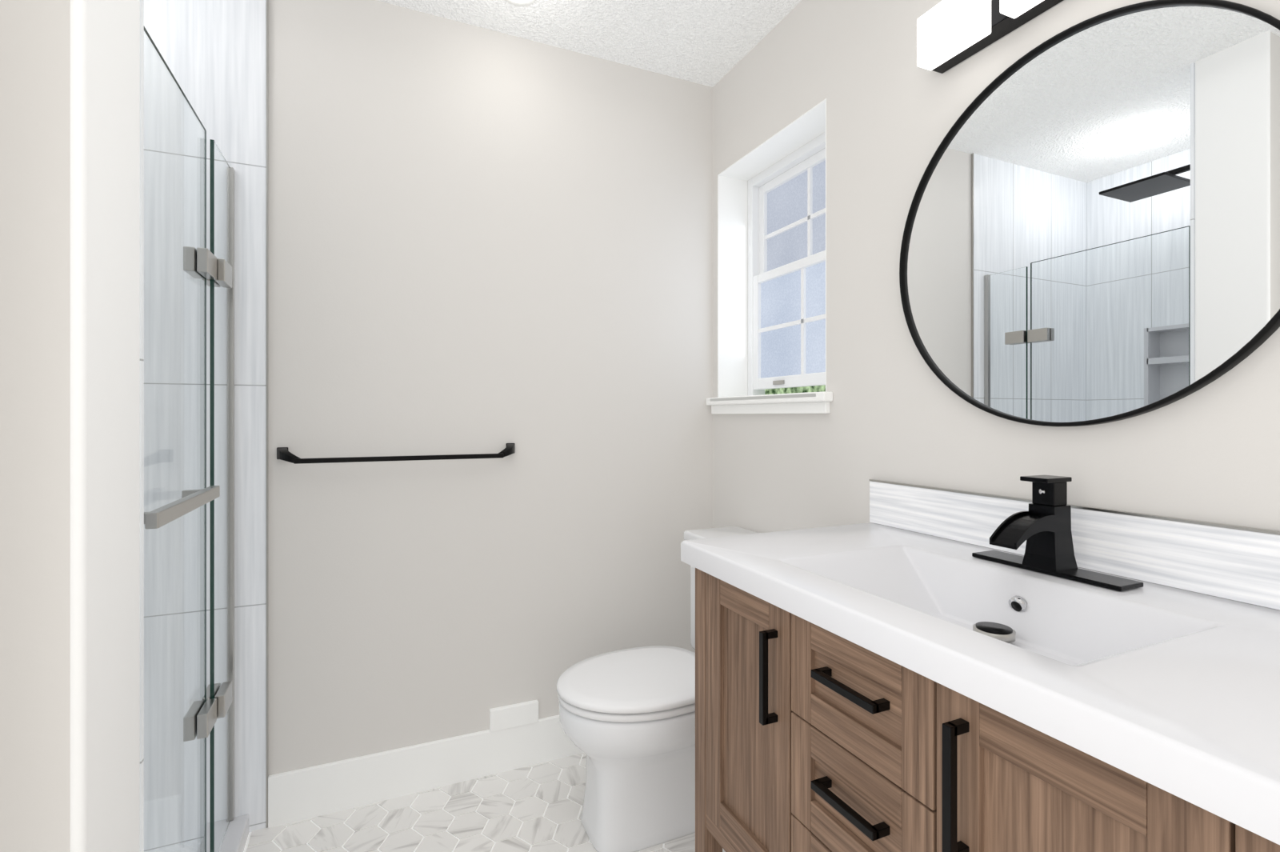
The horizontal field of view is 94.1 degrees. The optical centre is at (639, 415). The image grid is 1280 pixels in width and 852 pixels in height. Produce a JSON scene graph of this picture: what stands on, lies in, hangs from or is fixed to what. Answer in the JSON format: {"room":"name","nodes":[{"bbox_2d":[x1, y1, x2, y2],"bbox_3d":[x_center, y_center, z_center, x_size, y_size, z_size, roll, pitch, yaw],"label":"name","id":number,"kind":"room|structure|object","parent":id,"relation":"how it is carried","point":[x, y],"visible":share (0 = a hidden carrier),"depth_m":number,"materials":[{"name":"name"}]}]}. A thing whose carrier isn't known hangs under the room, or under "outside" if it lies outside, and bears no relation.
{"room":"bathroom","nodes":[
{"label":"bathroom","id":0,"kind":"room"},
{"bbox_2d":[0,0,143,851],"bbox_3d":[-1.123,-0.048,0.658,0.860,2.480,0.207,0,0,-24],"label":"wall","id":1,"kind":"structure","parent":0,"point":[72,71],"depth_m":0.73,"materials":[{"name":"grey paint"}]},
{"bbox_2d":[206,814,249,851],"bbox_3d":[-0.979,1.144,1.283,0.100,0.054,0.817,0,0,-24],"label":"shower curb","id":2,"kind":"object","parent":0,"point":[236,836],"depth_m":1.59,"materials":[{"name":"white stone"}]},
{"bbox_2d":[144,0,712,832],"bbox_3d":[-0.844,-0.048,1.903,2.778,2.440,0.212,0,0,-24],"label":"wall","id":3,"kind":"structure","parent":0,"point":[452,237],"depth_m":1.90,"materials":[{"name":"grey paint"}]},
{"bbox_2d":[276,443,515,463],"bbox_3d":[-0.717,0.112,1.818,0.681,0.044,0.070,0,0,-24],"label":"towel rail","id":4,"kind":"object","parent":3,"relation":"attached to","point":[283,454],"visible":1,"depth_m":1.77,"materials":[{"name":"black metal"}]},
{"bbox_2d":[268,700,583,827],"bbox_3d":[0.127,1.066,0.624,1.638,0.212,2.938,0,0,-24],"label":"baseboard","id":5,"kind":"structure","parent":3,"relation":"attached to","point":[516,738],"depth_m":1.85,"materials":[{"name":"white paint"}]},
{"bbox_2d":[243,752,725,851],"bbox_3d":[-0.211,1.220,0.474,2.778,0.103,3.338,0,0,-24],"label":"floor","id":6,"kind":"structure","parent":0,"point":[538,807],"depth_m":1.71,"materials":[{"name":"white tile"}]},
{"bbox_2d":[144,26,234,851],"bbox_3d":[-0.986,0.208,1.291,0.115,1.815,0.793,0,0,-24],"label":"shower","id":7,"kind":"object","parent":6,"relation":"on","point":[181,712],"visible":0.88,"depth_m":1.28,"materials":[{"name":"clear glass"}]},
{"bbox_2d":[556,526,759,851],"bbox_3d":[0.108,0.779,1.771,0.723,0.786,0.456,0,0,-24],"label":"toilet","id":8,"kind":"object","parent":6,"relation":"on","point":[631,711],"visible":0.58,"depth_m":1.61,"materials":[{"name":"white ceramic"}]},
{"bbox_2d":[680,479,1279,851],"bbox_3d":[0.545,0.668,0.988,0.572,1.007,0.995,0,0,-24],"label":"vanity","id":9,"kind":"object","parent":6,"relation":"on","point":[881,684],"visible":1,"depth_m":0.87,"materials":[{"name":"brown wood"}]},
{"bbox_2d":[972,475,1143,591],"bbox_3d":[0.689,0.192,1.046,0.157,0.168,0.256,0,0,-24],"label":"faucet","id":10,"kind":"object","parent":9,"relation":"on","point":[1046,528],"visible":1,"depth_m":1.04,"materials":[{"name":"black metal"}]},
{"bbox_2d":[376,0,801,87],"bbox_3d":[-0.211,-1.318,0.474,2.778,0.100,3.338,0,0,-24],"label":"ceiling","id":11,"kind":"structure","parent":0,"point":[699,42],"depth_m":1.93,"materials":[{"name":"white paint"}]},
{"bbox_2d":[504,0,535,6],"bbox_3d":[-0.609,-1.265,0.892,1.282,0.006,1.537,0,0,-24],"label":"recessed light","id":12,"kind":"object","parent":11,"relation":"in","point":[526,2],"visible":1,"depth_m":1.82,"materials":[{"name":"white paint"}]},
{"bbox_2d":[712,0,1279,532],"bbox_3d":[1.008,-0.048,0.905,0.200,2.440,3.138,0,0,-24],"label":"wall","id":13,"kind":"structure","parent":0,"point":[1212,454],"depth_m":1.50,"materials":[{"name":"grey paint"}]},
{"bbox_2d":[705,98,832,414],"bbox_3d":[0.461,-0.462,2.013,0.168,0.910,0.659,0,0,-24],"label":"window","id":14,"kind":"structure","parent":13,"relation":"in","point":[732,182],"depth_m":2.27,"materials":[{"name":"white paint"}]},
{"bbox_2d":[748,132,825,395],"bbox_3d":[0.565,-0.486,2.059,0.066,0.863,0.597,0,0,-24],"label":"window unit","id":15,"kind":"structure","parent":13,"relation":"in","point":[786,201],"depth_m":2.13,"materials":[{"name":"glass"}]},
{"bbox_2d":[916,0,1063,73],"bbox_3d":[0.759,-0.822,1.093,0.098,0.105,0.553,0,0,-24],"label":"wall lamp","id":16,"kind":"object","parent":13,"relation":"attached to","point":[951,32],"visible":1,"depth_m":1.23,"materials":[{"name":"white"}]},
{"bbox_2d":[899,0,1279,426],"bbox_3d":[0.789,-0.348,1.121,0.021,0.736,0.736,0,0,-24],"label":"round mirror","id":17,"kind":"object","parent":13,"relation":"attached to","point":[1094,239],"visible":1,"depth_m":1.04,"materials":[{"name":"black mirror"}]}
]}

